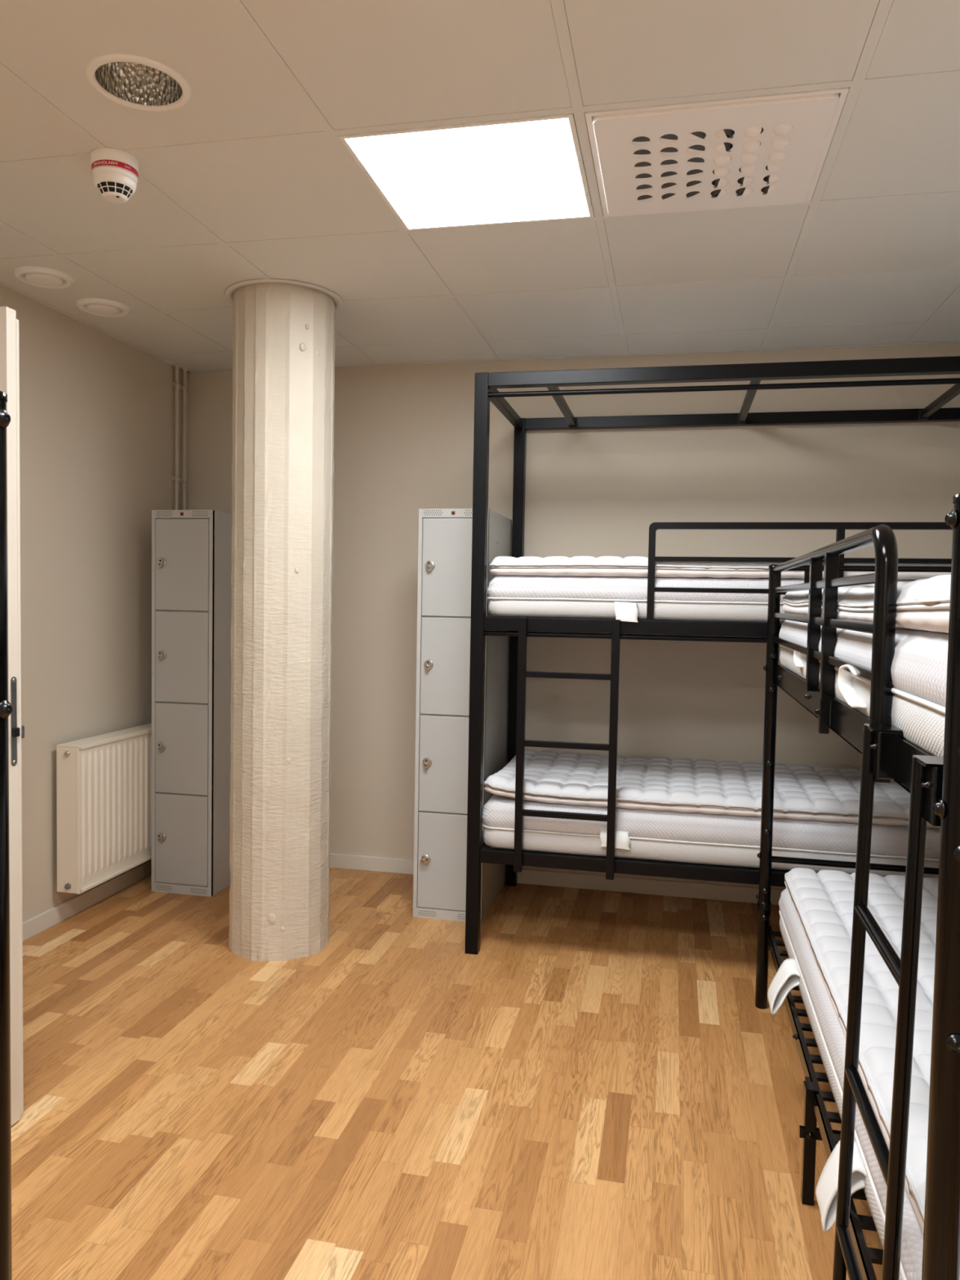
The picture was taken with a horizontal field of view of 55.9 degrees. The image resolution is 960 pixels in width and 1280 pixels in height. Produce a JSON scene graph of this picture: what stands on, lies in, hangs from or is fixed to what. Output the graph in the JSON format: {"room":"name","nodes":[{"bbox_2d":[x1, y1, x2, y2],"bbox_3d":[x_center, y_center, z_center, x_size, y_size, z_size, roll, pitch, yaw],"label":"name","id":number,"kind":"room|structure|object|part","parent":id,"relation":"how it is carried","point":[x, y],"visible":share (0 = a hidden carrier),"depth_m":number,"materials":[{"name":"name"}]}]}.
{"room":"dormitory","nodes":[
{"label":"dormitory","id":0,"kind":"room"},
{"bbox_2d":[0,284,187,922],"bbox_3d":[-2.189,-0.049,1.739,0.120,2.581,5.985,2,3,12],"label":"wall","id":1,"kind":"structure","parent":0,"point":[97,409],"depth_m":3.79,"materials":[{"name":"beige paint"}]},
{"bbox_2d":[0,306,24,1125],"bbox_3d":[-1.559,0.198,2.345,0.842,2.038,0.161,2,3,12],"label":"door","id":2,"kind":"structure","parent":1,"relation":"in","point":[9,325],"depth_m":2.25,"materials":[{"name":"paint"}]},
{"bbox_3d":[-1.161,0.202,2.253,0.004,0.223,0.019,2,3,12],"label":"latch plate","id":3,"kind":"part","parent":2,"relation":"part of","materials":[{"name":"metal"}]},
{"bbox_3d":[-1.173,0.234,2.299,0.040,0.040,0.026,2,3,12],"label":"lock knob","id":4,"kind":"part","parent":2,"relation":"part of","materials":[{"name":"metal"}]},
{"bbox_2d":[22,858,151,941],"bbox_3d":[-2.147,1.207,1.776,0.014,0.070,5.971,2,3,12],"label":"baseboard","id":5,"kind":"structure","parent":1,"relation":"attached to","point":[58,913],"depth_m":3.86,"materials":[{"name":"paint"}]},
{"bbox_2d":[56,723,151,893],"bbox_3d":[-1.579,0.704,4.089,0.133,0.601,0.933,2,3,12],"label":"radiator","id":6,"kind":"object","parent":1,"relation":"attached to","point":[104,782],"visible":0.56,"depth_m":3.79,"materials":[{"name":"metal"}]},
{"bbox_2d":[56,723,151,750],"bbox_3d":[-1.557,0.413,4.078,0.102,0.017,0.922,2,3,12],"label":"grille","id":7,"kind":"object","parent":6,"relation":"attached to","point":[99,742],"depth_m":3.86,"materials":[{"name":"metal"}]},
{"bbox_3d":[-1.517,0.706,4.081,0.007,0.587,0.896,2,3,12],"label":"panel","id":8,"kind":"part","parent":6,"relation":"part of","materials":[{"name":"metal"}]},
{"bbox_2d":[172,364,181,510],"bbox_3d":[-1.514,-0.120,4.515,0.038,2.491,0.038,2,3,12],"label":"pipe","id":9,"kind":"object","parent":1,"relation":"attached to","point":[176,384],"visible":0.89,"depth_m":4.47,"materials":[{"name":"beige metal"}]},
{"bbox_2d":[179,368,188,510],"bbox_3d":[-1.499,-0.123,4.583,0.038,2.491,0.038,2,3,12],"label":"pipe","id":10,"kind":"object","parent":1,"relation":"attached to","point":[184,388],"visible":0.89,"depth_m":4.54,"materials":[{"name":"beige metal"}]},
{"bbox_2d":[0,280,959,372],"bbox_3d":[-0.269,-1.184,1.280,3.764,0.002,5.985,2,3,12],"label":"trim","id":11,"kind":"structure","parent":1,"relation":"attached to","point":[2,283],"depth_m":4.05,"materials":[{"name":"white paint"}]},
{"bbox_2d":[11,867,883,1279],"bbox_3d":[-0.855,1.327,1.511,5.170,0.100,6.285,2,3,12],"label":"floor","id":12,"kind":"structure","parent":0,"point":[602,1090],"depth_m":2.46,"materials":[{"name":"brown wood"}]},
{"bbox_2d":[0,391,12,1279],"bbox_3d":[-1.251,0.527,0.239,0.950,1.600,2.043,2,3,12],"label":"bunk bed","id":13,"kind":"object","parent":12,"relation":"on","point":[6,1253],"visible":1,"depth_m":1.11,"materials":[{"name":"black metal"}]},
{"bbox_2d":[151,510,232,896],"bbox_3d":[-1.282,0.275,4.308,0.299,1.728,0.569,2,3,12],"label":"locker","id":14,"kind":"object","parent":12,"relation":"on","point":[192,549],"visible":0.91,"depth_m":4.06,"materials":[{"name":"grey metal"}]},
{"bbox_3d":[-1.339,0.489,4.070,0.259,0.406,0.017,2,3,12],"label":"door","id":15,"kind":"part","parent":14,"relation":"part of","materials":[{"name":"grey metal"}]},
{"bbox_3d":[-1.346,0.901,4.089,0.259,0.406,0.017,2,3,12],"label":"door","id":16,"kind":"part","parent":14,"relation":"part of","materials":[{"name":"grey metal"}]},
{"bbox_3d":[-1.332,0.077,4.051,0.259,0.406,0.017,2,3,12],"label":"door","id":17,"kind":"part","parent":14,"relation":"part of","materials":[{"name":"grey metal"}]},
{"bbox_3d":[-1.324,-0.335,4.032,0.259,0.406,0.017,2,3,12],"label":"door","id":18,"kind":"part","parent":14,"relation":"part of","materials":[{"name":"grey metal"}]},
{"bbox_2d":[225,279,342,961],"bbox_3d":[-0.762,-0.060,3.489,0.436,2.491,0.436,2,3,12],"label":"pillar","id":19,"kind":"structure","parent":12,"relation":"on","point":[284,346],"depth_m":3.34,"materials":[{"name":"paint"}]},
{"bbox_2d":[413,508,511,923],"bbox_3d":[-0.070,0.309,4.036,0.299,1.728,0.569,2,3,12],"label":"locker","id":20,"kind":"object","parent":12,"relation":"on","point":[444,535],"visible":0.81,"depth_m":3.79,"materials":[{"name":"grey metal"}]},
{"bbox_3d":[-0.135,0.935,3.818,0.259,0.406,0.017,2,3,12],"label":"door","id":21,"kind":"part","parent":20,"relation":"part of","materials":[{"name":"grey metal"}]},
{"bbox_3d":[-0.128,0.523,3.799,0.259,0.406,0.017,2,3,12],"label":"door","id":22,"kind":"part","parent":20,"relation":"part of","materials":[{"name":"grey metal"}]},
{"bbox_3d":[-0.120,0.111,3.780,0.259,0.406,0.017,2,3,12],"label":"door","id":23,"kind":"part","parent":20,"relation":"part of","materials":[{"name":"grey metal"}]},
{"bbox_3d":[-0.113,-0.301,3.760,0.259,0.406,0.017,2,3,12],"label":"door","id":24,"kind":"part","parent":20,"relation":"part of","materials":[{"name":"grey metal"}]},
{"bbox_2d":[465,355,959,954],"bbox_3d":[1.054,0.113,3.628,2.047,2.197,0.929,2,3,12],"label":"bunk bed","id":25,"kind":"object","parent":12,"relation":"on","point":[486,384],"visible":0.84,"depth_m":3.34,"materials":[{"name":"black metal"}]},
{"bbox_3d":[-0.009,0.103,3.433,0.050,2.197,0.050,2,3,12],"label":"post","id":26,"kind":"part","parent":25,"relation":"part of","materials":[{"name":"black metal"}]},
{"bbox_3d":[0.067,0.803,3.883,0.044,0.049,0.802,2,3,12],"label":"rail","id":27,"kind":"part","parent":25,"relation":"part of","materials":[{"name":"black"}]},
{"bbox_3d":[0.099,-0.981,3.800,0.034,0.038,0.802,2,3,12],"label":"canopy rail","id":28,"kind":"part","parent":25,"relation":"part of","materials":[{"name":"black metal"}]},
{"bbox_3d":[0.169,0.068,4.266,0.050,2.197,0.050,2,3,12],"label":"post","id":29,"kind":"part","parent":25,"relation":"part of","materials":[{"name":"black metal"}]},
{"bbox_3d":[0.155,0.391,3.394,0.029,0.952,0.072,2,3,12],"label":"ladder rail","id":30,"kind":"part","parent":25,"relation":"part of","materials":[{"name":"black metal"}]},
{"bbox_3d":[0.490,0.400,3.323,0.029,0.952,0.072,2,3,12],"label":"ladder rail","id":31,"kind":"part","parent":25,"relation":"part of","materials":[{"name":"black metal"}]},
{"bbox_3d":[0.968,0.000,3.216,1.950,0.019,0.019,2,3,12],"label":"curtain rod","id":32,"kind":"part","parent":25,"relation":"part of","materials":[{"name":"black metal"}]},
{"bbox_3d":[0.970,-0.037,3.217,1.948,0.051,0.044,2,3,12],"label":"rail","id":33,"kind":"part","parent":25,"relation":"part of","materials":[{"name":"black metal"}]},
{"bbox_3d":[0.955,0.847,3.258,1.948,0.049,0.044,2,3,12],"label":"rail","id":34,"kind":"part","parent":25,"relation":"part of","materials":[{"name":"black metal"}]},
{"bbox_2d":[487,575,911,622],"bbox_3d":[1.056,-0.152,3.598,1.955,0.164,0.865,2,3,12],"label":"mattress","id":35,"kind":"object","parent":25,"relation":"on","point":[622,598],"visible":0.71,"depth_m":3.30,"materials":[{"name":"fabric"}]},
{"bbox_2d":[489,555,951,581],"bbox_3d":[1.063,-0.275,3.607,1.942,0.078,0.825,2,3,12],"label":"topper","id":36,"kind":"object","parent":35,"relation":"on","point":[637,566],"visible":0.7,"depth_m":3.30,"materials":[{"name":"white fabric"}]},
{"bbox_2d":[482,794,940,877],"bbox_3d":[1.039,0.715,3.642,1.959,0.184,0.858,2,3,12],"label":"mattress","id":37,"kind":"object","parent":25,"relation":"on","point":[727,840],"visible":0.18,"depth_m":3.29,"materials":[{"name":"fabric"}]},
{"bbox_2d":[484,749,940,828],"bbox_3d":[1.044,0.575,3.648,1.949,0.091,0.823,2,3,12],"label":"topper","id":38,"kind":"object","parent":37,"relation":"on","point":[828,793],"visible":0.78,"depth_m":3.44,"materials":[{"name":"white fabric"}]},
{"bbox_3d":[0.984,-0.888,3.175,1.950,0.019,0.019,2,3,12],"label":"curtain rod","id":39,"kind":"part","parent":25,"relation":"part of","materials":[{"name":"black"}]},
{"bbox_3d":[0.986,-0.941,3.176,1.948,0.050,0.046,2,3,12],"label":"canopy rail","id":40,"kind":"part","parent":25,"relation":"part of","materials":[{"name":"black metal"}]},
{"bbox_3d":[1.165,-0.976,4.008,1.948,0.050,0.046,2,3,12],"label":"canopy rail","id":41,"kind":"part","parent":25,"relation":"part of","materials":[{"name":"black metal"}]},
{"bbox_2d":[755,493,959,1279],"bbox_3d":[1.176,0.547,1.936,0.967,1.490,2.074,2,3,12],"label":"bunk bed","id":42,"kind":"object","parent":12,"relation":"on","point":[932,783],"visible":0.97,"depth_m":1.40,"materials":[{"name":"black metal"}]},
{"bbox_3d":[0.961,0.494,3.020,0.041,1.488,0.041,2,3,12],"label":"post","id":43,"kind":"part","parent":42,"relation":"part of","materials":[{"name":"black metal"}]},
{"bbox_3d":[0.748,1.137,2.055,0.026,0.285,0.025,2,3,12],"label":"leg","id":44,"kind":"part","parent":42,"relation":"part of","materials":[{"name":"black metal"}]},
{"bbox_3d":[0.755,1.013,2.049,0.014,0.038,1.995,2,3,12],"label":"rail","id":45,"kind":"part","parent":42,"relation":"part of","materials":[{"name":"black metal"}]},
{"bbox_2d":[767,888,923,1279],"bbox_3d":[1.157,0.956,1.955,0.923,0.225,1.964,2,3,12],"label":"mattress","id":46,"kind":"object","parent":42,"relation":"on","point":[801,969],"visible":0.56,"depth_m":1.88,"materials":[{"name":"fabric"}]},
{"bbox_2d":[784,867,937,1235],"bbox_3d":[1.196,0.809,1.930,0.834,0.068,1.934,2,3,12],"label":"topper","id":47,"kind":"object","parent":46,"relation":"on","point":[823,901],"visible":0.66,"depth_m":2.08,"materials":[{"name":"white fabric"}]},
{"bbox_3d":[0.778,0.151,2.008,0.030,0.067,1.995,2,3,12],"label":"rail","id":48,"kind":"part","parent":42,"relation":"part of","materials":[{"name":"black metal"}]},
{"bbox_3d":[0.590,0.582,1.425,0.036,0.902,0.020,2,3,12],"label":"ladder rail","id":49,"kind":"part","parent":42,"relation":"part of","materials":[{"name":"black metal"}]},
{"bbox_2d":[778,619,948,756],"bbox_3d":[1.184,0.057,1.911,0.899,0.172,1.964,2,3,12],"label":"mattress","id":50,"kind":"object","parent":42,"relation":"on","point":[918,670],"visible":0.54,"depth_m":1.35,"materials":[{"name":"fabric"}]},
{"bbox_2d":[782,574,951,633],"bbox_3d":[1.196,-0.080,1.898,0.868,0.099,1.944,2,3,12],"label":"topper","id":51,"kind":"object","parent":50,"relation":"on","point":[923,604],"visible":0.56,"depth_m":1.37,"materials":[{"name":"white fabric"}]},
{"bbox_3d":[0.528,0.595,1.137,0.036,0.902,0.020,2,3,12],"label":"ladder rail","id":52,"kind":"part","parent":42,"relation":"part of","materials":[{"name":"black metal"}]},
{"bbox_3d":[0.537,0.578,1.042,0.041,1.488,0.041,2,3,12],"label":"post","id":53,"kind":"part","parent":42,"relation":"part of","materials":[{"name":"black metal"}]},
{"bbox_2d":[0,0,959,370],"bbox_3d":[-0.806,-1.400,1.386,5.170,0.402,6.285,2,3,12],"label":"ceiling","id":54,"kind":"structure","parent":0,"point":[253,177],"depth_m":2.42,"materials":[{"name":"white paint"}]},
{"bbox_2d":[13,266,74,288],"bbox_3d":[-1.556,-1.295,3.232,0.198,0.032,0.198,2,3,12],"label":"valve","id":55,"kind":"object","parent":54,"relation":"attached to","point":[41,277],"visible":0.98,"depth_m":3.20,"materials":[{"name":"white plastic"}]},
{"bbox_2d":[75,297,130,316],"bbox_3d":[-1.481,-1.309,3.561,0.198,0.032,0.198,2,3,12],"label":"valve","id":56,"kind":"object","parent":54,"relation":"attached to","point":[95,306],"visible":0.98,"depth_m":3.53,"materials":[{"name":"white plastic"}]},
{"bbox_2d":[90,147,138,203],"bbox_3d":[-0.946,-1.194,2.347,0.115,0.105,0.115,2,3,12],"label":"smoke detector","id":57,"kind":"object","parent":54,"relation":"attached to","point":[115,172],"visible":1,"depth_m":2.31,"materials":[{"name":"white plastic"}]},
{"bbox_2d":[84,53,191,111],"bbox_3d":[-0.751,-1.302,1.994,0.219,0.163,0.219,2,3,12],"label":"recessed light","id":58,"kind":"object","parent":54,"relation":"in","point":[130,81],"visible":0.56,"depth_m":2.06,"materials":[{"name":"white plastic"}]},
{"bbox_2d":[337,113,594,231],"bbox_3d":[-0.006,-1.247,2.426,0.572,0.034,0.572,2,3,12],"label":"recessed light","id":59,"kind":"object","parent":54,"relation":"in","point":[525,170],"visible":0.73,"depth_m":2.38,"materials":[{"name":"white plastic"}]},
{"bbox_2d":[584,87,848,217],"bbox_3d":[0.581,-1.216,2.301,0.572,0.044,0.572,2,3,12],"label":"ceiling vent","id":60,"kind":"object","parent":54,"relation":"in","point":[767,149],"visible":1,"depth_m":2.23,"materials":[{"name":"white metal"}]},
{"bbox_2d":[187,342,959,889],"bbox_3d":[0.367,-0.124,4.328,4.034,2.581,0.150,2,3,12],"label":"wall","id":61,"kind":"structure","parent":0,"point":[403,433],"depth_m":4.20,"materials":[{"name":"beige paint"}]},
{"bbox_2d":[329,853,783,905],"bbox_3d":[0.313,1.133,4.309,3.764,0.070,0.014,2,3,12],"label":"baseboard","id":62,"kind":"structure","parent":61,"relation":"attached to","point":[534,877],"depth_m":4.24,"materials":[{"name":"paint"}]}
]}

